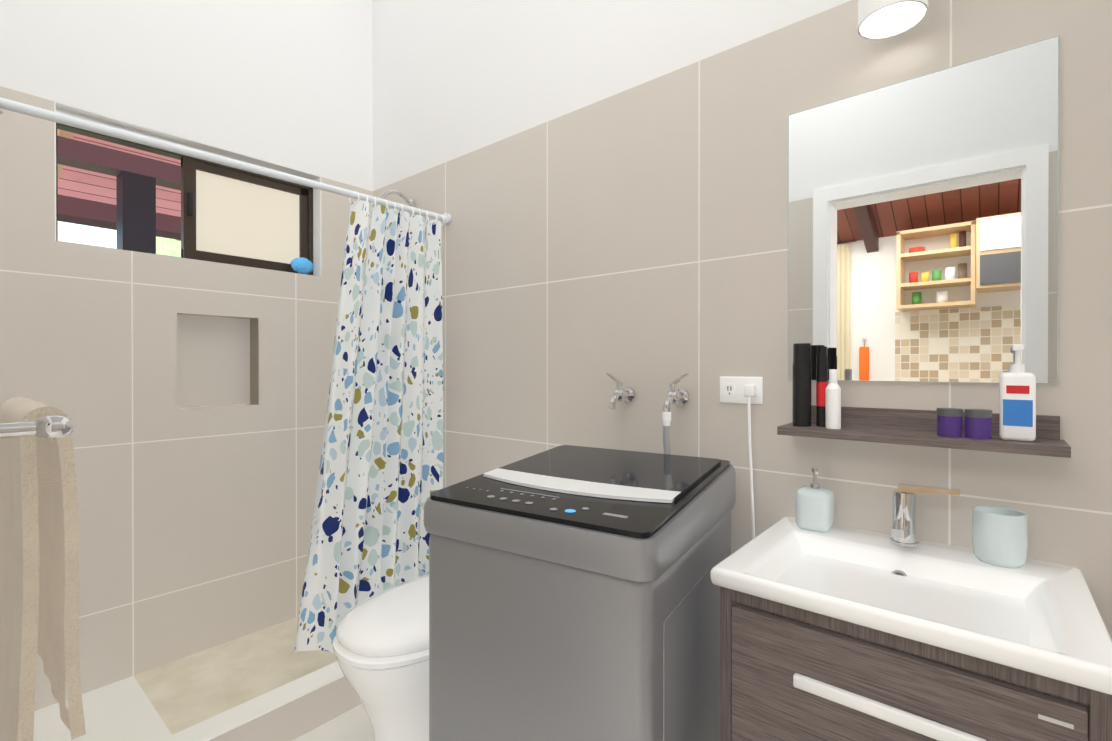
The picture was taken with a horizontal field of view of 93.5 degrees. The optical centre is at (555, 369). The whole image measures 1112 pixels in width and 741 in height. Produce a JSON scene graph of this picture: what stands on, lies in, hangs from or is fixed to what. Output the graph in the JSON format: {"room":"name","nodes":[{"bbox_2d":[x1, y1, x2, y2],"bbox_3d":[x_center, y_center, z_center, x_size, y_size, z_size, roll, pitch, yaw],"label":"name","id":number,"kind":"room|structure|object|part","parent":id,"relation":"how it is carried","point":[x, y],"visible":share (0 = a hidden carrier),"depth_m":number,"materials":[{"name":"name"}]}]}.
{"room":"bathroom","nodes":[
{"label":"bathroom","id":0,"kind":"room"},
{"bbox_2d":[0,0,372,710],"bbox_3d":[-1.520,-0.468,2.156,0.150,3.250,1.890,0,0,40],"label":"wall","id":1,"kind":"structure","parent":0,"point":[188,396],"depth_m":2.08,"materials":[{"name":"tile"}]},
{"bbox_2d":[56,123,312,274],"bbox_3d":[-1.497,-0.669,2.214,0.061,0.452,0.922,0,0,40],"label":"window","id":2,"kind":"structure","parent":1,"relation":"in","point":[233,216],"depth_m":2.31,"materials":[{"name":"brown metal"}]},
{"bbox_2d":[290,257,313,273],"bbox_3d":[-1.202,-0.490,2.476,0.058,0.078,0.113,0,0,40],"label":"loofah","id":3,"kind":"object","parent":1,"relation":"on","point":[299,265],"visible":0.98,"depth_m":2.46,"materials":[{"name":"blue"}]},
{"bbox_2d":[292,704,372,740],"bbox_3d":[-0.294,1.211,1.135,3.350,0.100,1.890,0,0,40],"label":"floor","id":4,"kind":"structure","parent":0,"point":[353,724],"depth_m":1.68,"materials":[{"name":"tile"}]},
{"bbox_2d":[33,676,171,740],"bbox_3d":[-1.508,1.156,1.507,0.709,0.006,0.599,0,0,40],"label":"shower floor","id":5,"kind":"structure","parent":4,"relation":"on","point":[123,710],"depth_m":1.73,"materials":[{"name":"white tile"}]},
{"bbox_2d":[134,617,336,734],"bbox_3d":[-0.998,1.154,2.116,0.709,0.006,0.989,0,0,40],"label":"shower floor","id":6,"kind":"structure","parent":4,"relation":"on","point":[190,691],"depth_m":1.97,"materials":[{"name":"beige stone"}]},
{"bbox_2d":[160,661,360,740],"bbox_3d":[-0.884,1.093,1.629,0.095,0.131,1.588,0,0,40],"label":"curb","id":7,"kind":"object","parent":4,"relation":"on","point":[294,709],"visible":0.41,"depth_m":1.63,"materials":[{"name":"tile"}]},
{"bbox_2d":[333,574,428,740],"bbox_3d":[-0.324,0.810,1.689,0.386,0.693,0.771,0,0,40],"label":"toilet","id":8,"kind":"object","parent":4,"relation":"on","point":[381,645],"visible":0.21,"depth_m":1.42,"materials":[{"name":"white ceramic"}]},
{"bbox_2d":[424,445,735,740],"bbox_3d":[0.089,0.700,1.295,0.560,0.920,0.620,0,0,32],"label":"washing machine","id":9,"kind":"object","parent":4,"relation":"on","point":[574,593],"visible":1,"depth_m":1.05,"materials":[{"name":"grey metal"}]},
{"bbox_2d":[710,483,1111,740],"bbox_3d":[0.676,0.709,1.043,0.570,0.904,0.477,0,0,40],"label":"vanity cabinet","id":10,"kind":"object","parent":4,"relation":"on","point":[901,632],"visible":1,"depth_m":0.92,"materials":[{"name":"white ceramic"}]},
{"bbox_2d":[796,467,833,531],"bbox_3d":[0.639,0.318,1.290,0.078,0.150,0.072,0,0,40],"label":"soap dispenser","id":11,"kind":"object","parent":10,"relation":"on","point":[814,506],"visible":0.98,"depth_m":1.26,"materials":[{"name":"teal ceramic"}]},
{"bbox_2d":[710,517,1111,694],"bbox_3d":[0.677,0.446,1.043,0.570,0.102,0.474,0,0,40],"label":"sink","id":12,"kind":"object","parent":10,"relation":"in","point":[933,617],"depth_m":0.94,"materials":[{"name":"white ceramic"}]},
{"bbox_2d":[890,483,960,547],"bbox_3d":[0.786,0.325,1.123,0.127,0.137,0.132,0,0,40],"label":"faucet","id":13,"kind":"object","parent":10,"relation":"on","point":[903,530],"depth_m":1.16,"materials":[{"name":"silver metal"}]},
{"bbox_2d":[971,506,1027,567],"bbox_3d":[0.904,0.342,1.067,0.088,0.105,0.079,0,0,40],"label":"toothbrush cup","id":14,"kind":"object","parent":10,"relation":"on","point":[999,536],"visible":0.98,"depth_m":1.04,"materials":[{"name":"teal ceramic"}]},
{"bbox_2d":[372,0,1111,639],"bbox_3d":[0.322,-0.467,1.747,3.200,3.250,0.150,0,0,40],"label":"wall","id":15,"kind":"structure","parent":0,"point":[602,184],"depth_m":1.59,"materials":[{"name":"tile"}]},
{"bbox_2d":[372,190,415,207],"bbox_3d":[-0.759,-0.761,2.403,0.090,0.134,0.230,0,0,40],"label":"shower","id":16,"kind":"object","parent":15,"relation":"attached to","point":[411,202],"visible":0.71,"depth_m":2.43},
{"bbox_2d":[606,372,634,409],"bbox_3d":[0.197,0.069,1.685,0.072,0.117,0.108,0,0,40],"label":"tap","id":17,"kind":"object","parent":15,"relation":"attached to","point":[624,394],"visible":1,"depth_m":1.67,"materials":[{"name":"silver metal"}]},
{"bbox_2d":[662,373,689,425],"bbox_3d":[0.356,0.087,1.549,0.072,0.153,0.110,0,0,40],"label":"tap","id":18,"kind":"object","parent":15,"relation":"attached to","point":[679,396],"visible":1,"depth_m":1.54,"materials":[{"name":"silver metal"}]},
{"bbox_2d":[663,426,670,454],"bbox_3d":[0.350,0.512,1.532,0.054,0.695,0.068,0,0,40],"label":"hose","id":19,"kind":"object","parent":18,"relation":"attached to","point":[666,437],"visible":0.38,"depth_m":1.52,"materials":[{"name":"grey plastic"}]},
{"bbox_2d":[720,376,762,538],"bbox_3d":[0.520,0.441,1.464,0.139,0.838,0.034,0,0,40],"label":"electrical outlet plate","id":20,"kind":"object","parent":15,"relation":"attached to","point":[739,390],"depth_m":1.45,"materials":[{"name":"white plastic"}]},
{"bbox_3d":[0.549,0.468,1.431,0.050,0.784,0.010,0,0,26],"label":"electrical outlet with cord","id":21,"kind":"part","parent":20,"relation":"part of","materials":[{"name":"white plastic"}]},
{"bbox_2d":[858,0,927,39],"bbox_3d":[0.757,-0.875,1.175,0.132,0.200,0.163,0,0,40],"label":"lamp","id":22,"kind":"object","parent":15,"relation":"attached to","point":[880,19],"visible":0.96,"depth_m":1.16,"materials":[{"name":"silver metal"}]},
{"bbox_2d":[788,35,1059,383],"bbox_3d":[0.819,-0.323,1.228,0.522,0.706,0.006,0,0,40],"label":"mirror","id":23,"kind":"object","parent":15,"relation":"attached to","point":[923,228],"visible":1,"depth_m":1.19,"materials":[{"name":"grey mirror"}]},
{"bbox_2d":[777,369,1070,457],"bbox_3d":[0.788,0.082,1.177,0.520,0.162,0.127,0,0,40],"label":"shelf","id":24,"kind":"object","parent":15,"relation":"attached to","point":[900,426],"depth_m":1.19,"materials":[{"name":"brown wood"}]},
{"bbox_2d":[792,343,811,426],"bbox_3d":[0.615,0.039,1.308,0.043,0.205,0.043,0,0,40],"label":"bottle","id":25,"kind":"object","parent":24,"relation":"on","point":[801,390],"visible":1,"depth_m":1.29,"materials":[{"name":"black plastic"}]},
{"bbox_2d":[816,346,827,426],"bbox_3d":[0.658,0.043,1.294,0.026,0.197,0.026,0,0,40],"label":"tube","id":26,"kind":"object","parent":24,"relation":"on","point":[821,370],"visible":0.96,"depth_m":1.28,"materials":[{"name":"black plastic"}]},
{"bbox_3d":[0.662,0.071,1.249,0.033,0.141,0.033,0,0,40],"label":"white spray on the shelf","id":27,"kind":"part","parent":24,"relation":"part of","materials":[{"name":"white plastic"}]},
{"bbox_2d":[999,344,1035,441],"bbox_3d":[0.914,0.047,1.036,0.054,0.191,0.061,0,0,40],"label":"soap pump","id":28,"kind":"object","parent":24,"relation":"on","point":[1017,403],"visible":1,"depth_m":1.03,"materials":[{"name":"white plastic"}]},
{"bbox_3d":[-0.796,-0.462,0.414,3.200,3.250,0.180,0,0,40],"label":"wall","id":29,"kind":"structure","parent":0,"visible":0},
{"bbox_2d":[0,406,75,439],"bbox_3d":[-0.998,0.087,0.852,0.526,0.056,0.258,0,0,40],"label":"towel rail","id":30,"kind":"object","parent":29,"relation":"attached to","point":[52,427],"visible":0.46,"depth_m":0.76,"materials":[{"name":"silver metal"}]},
{"bbox_2d":[0,397,85,740],"bbox_3d":[-0.928,0.420,0.933,0.395,0.727,0.084,0,0,40],"label":"hanging towel","id":31,"kind":"object","parent":30,"relation":"hanging from","point":[39,565],"visible":0.94,"depth_m":0.83,"materials":[{"name":"beige fabric"}]},
{"bbox_2d":[0,97,450,653],"bbox_3d":[-0.980,0.159,1.706,0.110,1.689,1.586,0,0,40],"label":"curtain rod","id":32,"kind":"object","parent":29,"relation":"attached to","point":[380,477],"visible":0.9,"depth_m":2.03,"materials":[{"name":"fabric"}]},
{"bbox_2d":[293,201,442,653],"bbox_3d":[-0.691,0.180,2.051,0.110,1.644,0.632,0,0,40],"label":"shower curtain","id":33,"kind":"object","parent":32,"relation":"hanging from","point":[381,461],"depth_m":2.04,"materials":[{"name":"fabric"}]},
{"label":"outside","id":34,"kind":"structure","parent":0,"visible":0},
{"bbox_2d":[58,221,180,256],"bbox_3d":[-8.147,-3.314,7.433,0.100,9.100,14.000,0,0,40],"label":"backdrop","id":35,"kind":"structure","parent":34,"point":[85,234],"depth_m":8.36,"materials":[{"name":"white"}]},
{"bbox_3d":[-5.104,1.216,4.900,8.840,0.100,10.000,0,0,40],"label":"ground","id":36,"kind":"structure","parent":34,"visible":0},
{"bbox_2d":[57,136,180,253],"bbox_3d":[-2.790,-0.016,2.955,0.160,2.540,4.000,0,0,40],"label":"post","id":37,"kind":"object","parent":36,"relation":"on","point":[139,179],"visible":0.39,"depth_m":3.13,"materials":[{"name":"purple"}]},
{"bbox_2d":[57,129,180,240],"bbox_3d":[-2.699,-1.393,2.874,2.553,0.742,6.000,0,0,40],"label":"canopy roof","id":38,"kind":"structure","parent":37,"relation":"on","point":[87,197],"depth_m":3.63,"materials":[{"name":"brown wood"}]}
]}

